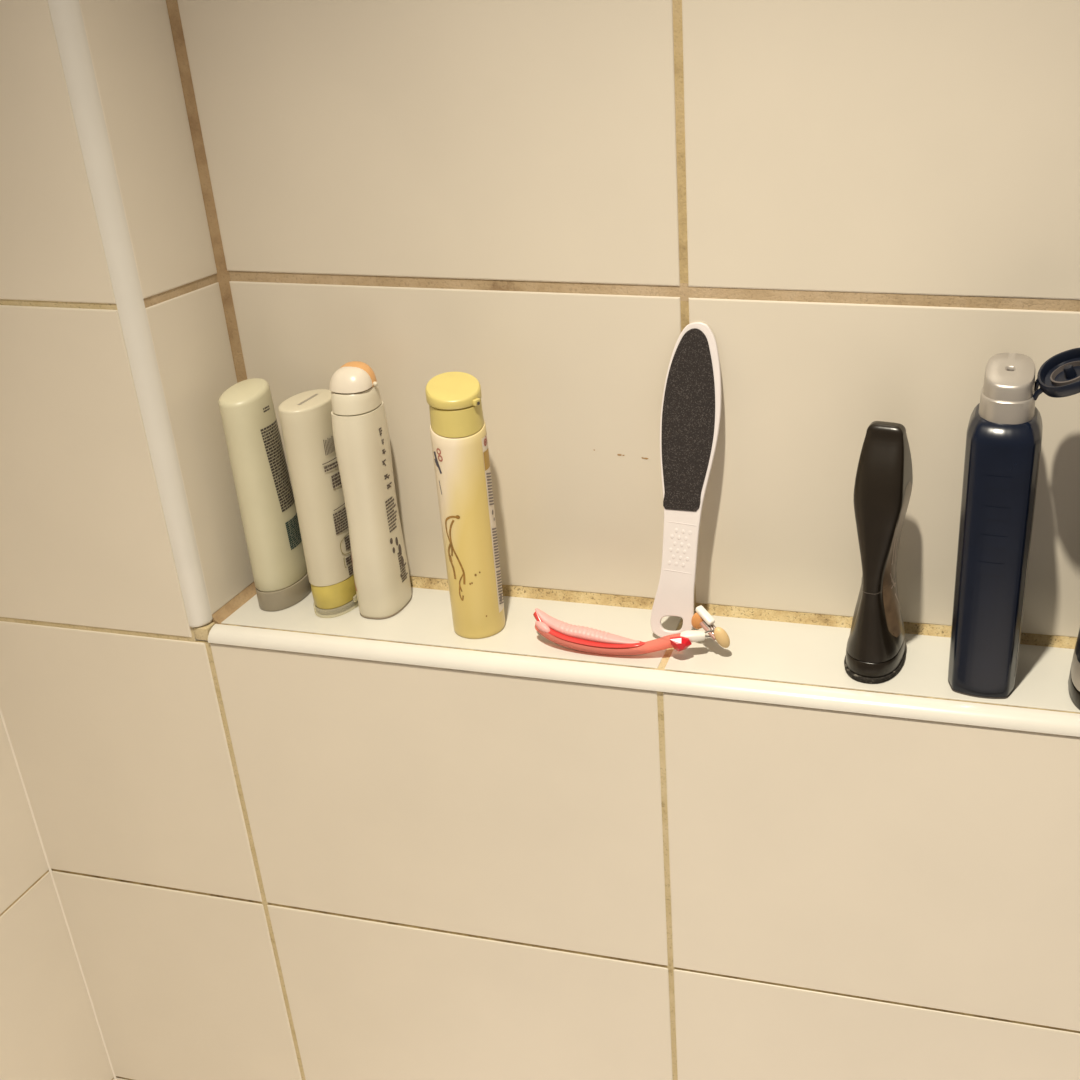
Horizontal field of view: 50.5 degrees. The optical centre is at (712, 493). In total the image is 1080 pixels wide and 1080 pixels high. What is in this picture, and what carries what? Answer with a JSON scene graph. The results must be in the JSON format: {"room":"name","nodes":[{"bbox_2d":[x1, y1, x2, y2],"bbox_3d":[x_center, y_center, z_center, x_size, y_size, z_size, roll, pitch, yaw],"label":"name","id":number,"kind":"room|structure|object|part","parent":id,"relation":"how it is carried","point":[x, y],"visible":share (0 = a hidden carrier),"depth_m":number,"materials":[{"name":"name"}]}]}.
{"room":"bathroom","nodes":[
{"label":"bathroom","id":0,"kind":"room"},
{"bbox_2d":[0,708,116,1079],"bbox_3d":[-0.653,0.429,0.616,0.005,1.670,0.751,4,24,11],"label":"wall","id":1,"kind":"structure","parent":0,"point":[50,1029],"depth_m":0.96,"materials":[{"name":"beige tile"}]},
{"bbox_2d":[79,0,253,622],"bbox_3d":[-0.370,-0.196,0.757,0.004,0.640,0.090,4,24,11],"label":"wall","id":2,"kind":"structure","parent":0,"point":[131,44],"depth_m":0.77,"materials":[{"name":"beige tile"}]},
{"bbox_2d":[48,0,211,626],"bbox_3d":[-0.383,-0.187,0.709,0.012,0.619,0.012,4,24,11],"label":"trim","id":3,"kind":"structure","parent":2,"relation":"attached to","point":[67,20],"depth_m":0.73,"materials":[{"name":"white plastic"}]},
{"bbox_2d":[212,582,255,623],"bbox_3d":[-0.361,0.078,0.872,0.007,0.008,0.083,4,24,11],"label":"trim","id":4,"kind":"structure","parent":2,"relation":"attached to","point":[224,612],"depth_m":0.86,"materials":[{"name":"brown tile"}]},
{"bbox_2d":[0,0,1079,1079],"bbox_3d":[0.017,0.324,0.837,1.208,1.670,0.012,4,24,11],"label":"wall","id":5,"kind":"structure","parent":0,"point":[265,864],"depth_m":0.83,"materials":[{"name":"beige tile"}]},
{"bbox_2d":[208,624,1079,736],"bbox_3d":[0.116,0.139,0.733,0.998,0.009,0.012,4,24,11],"label":"trim","id":6,"kind":"structure","parent":5,"relation":"attached to","point":[911,707],"depth_m":0.76,"materials":[{"name":"white plastic"}]},
{"bbox_2d":[214,587,1079,713],"bbox_3d":[0.125,0.117,0.776,1.001,0.004,0.088,4,24,11],"label":"wall ledge","id":7,"kind":"object","parent":5,"relation":"attached to","point":[762,650],"visible":0.46,"depth_m":0.80,"materials":[{"name":"tile"}]},
{"bbox_2d":[218,378,310,610],"bbox_3d":[-0.333,0.001,0.840,0.033,0.172,0.053,4,24,11],"label":"bottle","id":8,"kind":"object","parent":7,"relation":"on","point":[265,496],"visible":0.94,"depth_m":0.82,"materials":[{"name":"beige plastic"}]},
{"bbox_2d":[261,405,293,511],"bbox_3d":[-0.320,-0.026,0.826,0.004,0.081,0.028,1,23,5],"label":"print","id":9,"kind":"object","parent":8,"relation":"on","point":[277,495],"depth_m":0.82},
{"bbox_2d":[285,513,301,549],"bbox_3d":[-0.317,0.028,0.853,0.002,0.023,0.023,0,23,3],"label":"print","id":10,"kind":"object","parent":8,"relation":"on","point":[293,541],"depth_m":0.85,"materials":[{"name":"teal"}]},
{"bbox_2d":[278,389,356,608],"bbox_3d":[-0.286,0.009,0.831,0.035,0.164,0.053,4,24,11],"label":"lotion bottle","id":11,"kind":"object","parent":7,"relation":"on","point":[305,417],"visible":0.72,"depth_m":0.81,"materials":[{"name":"white plastic"}]},
{"bbox_2d":[322,436,352,574],"bbox_3d":[-0.272,0.009,0.826,0.003,0.110,0.030,5,24,14],"label":"print","id":12,"kind":"object","parent":11,"relation":"on","point":[336,551],"depth_m":0.82,"materials":[{"name":"brown"}]},
{"bbox_2d":[329,361,411,619],"bbox_3d":[-0.251,-0.002,0.820,0.034,0.191,0.046,4,24,11],"label":"wash bottle","id":13,"kind":"object","parent":7,"relation":"on","point":[360,430],"visible":1,"depth_m":0.81,"materials":[{"name":"beige plastic"}]},
{"bbox_3d":[-0.253,-0.080,0.782,0.030,0.015,0.026,4,24,11],"label":"flip lid","id":14,"kind":"part","parent":13,"relation":"part of","materials":[{"name":"white plastic"}]},
{"bbox_3d":[-0.252,-0.083,0.788,0.029,0.017,0.025,4,24,11],"label":"lid","id":15,"kind":"part","parent":13,"relation":"part of","materials":[{"name":"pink plastic"}]},
{"bbox_2d":[379,427,407,581],"bbox_3d":[-0.235,0.010,0.823,0.002,0.124,0.018,4,24,11],"label":"print","id":16,"kind":"object","parent":13,"relation":"on","point":[393,564],"depth_m":0.82,"materials":[{"name":"brown"}]},
{"bbox_2d":[425,372,504,638],"bbox_3d":[-0.172,0.011,0.787,0.038,0.190,0.038,4,24,11],"label":"shampoo bottle","id":17,"kind":"object","parent":7,"relation":"on","point":[458,434],"visible":1,"depth_m":0.77,"materials":[{"name":"plastic"}]},
{"bbox_3d":[-0.174,-0.069,0.754,0.036,0.016,0.036,4,24,11],"label":"flip lid","id":18,"kind":"part","parent":17,"relation":"part of","materials":[{"name":"yellow plastic"}]},
{"bbox_2d":[486,473,503,603],"bbox_3d":[-0.154,0.033,0.794,0.001,0.105,0.009,4,24,11],"label":"print","id":19,"kind":"object","parent":17,"relation":"attached to","point":[494,592],"depth_m":0.79,"materials":[{"name":"grey"}]},
{"bbox_2d":[533,605,729,654],"bbox_3d":[-0.059,0.096,0.784,0.143,0.031,0.028,2,23,7],"label":"razor","id":20,"kind":"object","parent":7,"relation":"on","point":[591,637],"visible":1,"depth_m":0.78,"materials":[{"name":"pink plastic"}]},
{"bbox_3d":[-0.073,0.102,0.786,0.112,0.017,0.019,4,24,11],"label":"handle","id":21,"kind":"part","parent":20,"relation":"part of","materials":[{"name":"pink plastic"}]},
{"bbox_3d":[-0.005,0.085,0.780,0.006,0.010,0.016,-21,31,-39],"label":"head frame","id":22,"kind":"part","parent":20,"relation":"part of","materials":[{"name":"white plastic"}]},
{"bbox_3d":[-0.002,0.097,0.776,0.010,0.007,0.002,3,23,9],"label":"pivot arm","id":23,"kind":"part","parent":20,"relation":"part of","materials":[{"name":"metal"}]},
{"bbox_2d":[651,322,721,639],"bbox_3d":[-0.018,-0.005,0.777,0.042,0.221,0.052,8,25,19],"label":"file","id":24,"kind":"object","parent":7,"relation":"on","point":[690,417],"visible":0.96,"depth_m":0.77,"materials":[{"name":"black plastic"}]},
{"bbox_2d":[844,421,912,683],"bbox_3d":[0.111,0.036,0.740,0.040,0.174,0.064,8,25,20],"label":"bottle","id":25,"kind":"object","parent":7,"relation":"on","point":[875,649],"visible":1,"depth_m":0.72,"materials":[{"name":"black plastic"}]},
{"bbox_2d":[948,348,1079,698],"bbox_3d":[0.194,0.019,0.708,0.074,0.226,0.061,6,24,15],"label":"bottle","id":26,"kind":"object","parent":7,"relation":"on","point":[1004,434],"visible":1,"depth_m":0.68,"materials":[{"name":"blue plastic"}]},
{"bbox_3d":[0.210,-0.071,0.661,0.036,0.024,0.042,6,24,15],"label":"flip lid","id":27,"kind":"part","parent":26,"relation":"part of","materials":[{"name":"blue plastic"}]},
{"bbox_2d":[1068,628,1079,708],"bbox_3d":[0.252,0.050,0.704,0.039,0.172,0.070,8,25,20],"label":"bottle","id":28,"kind":"object","parent":7,"relation":"on","point":[1074,676],"visible":1,"depth_m":0.72,"materials":[{"name":"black plastic"}]},
{"bbox_2d":[177,0,1079,636],"bbox_3d":[0.130,-0.178,0.698,1.002,0.640,0.004,4,24,11],"label":"wall","id":29,"kind":"structure","parent":0,"point":[864,205],"depth_m":0.74,"materials":[{"name":"beige tile"}]},
{"bbox_2d":[166,0,246,382],"bbox_3d":[-0.357,-0.222,0.788,0.006,0.616,0.006,4,24,11],"label":"grout line","id":30,"kind":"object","parent":29,"relation":"attached to","point":[223,277],"depth_m":0.79,"materials":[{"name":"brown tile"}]},
{"bbox_2d":[410,576,1076,648],"bbox_3d":[0.135,0.096,0.809,0.997,0.009,0.007,4,24,11],"label":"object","id":31,"kind":"structure","parent":29,"relation":"attached to","point":[416,582],"depth_m":0.83,"materials":[{"name":"tile"}]}
]}

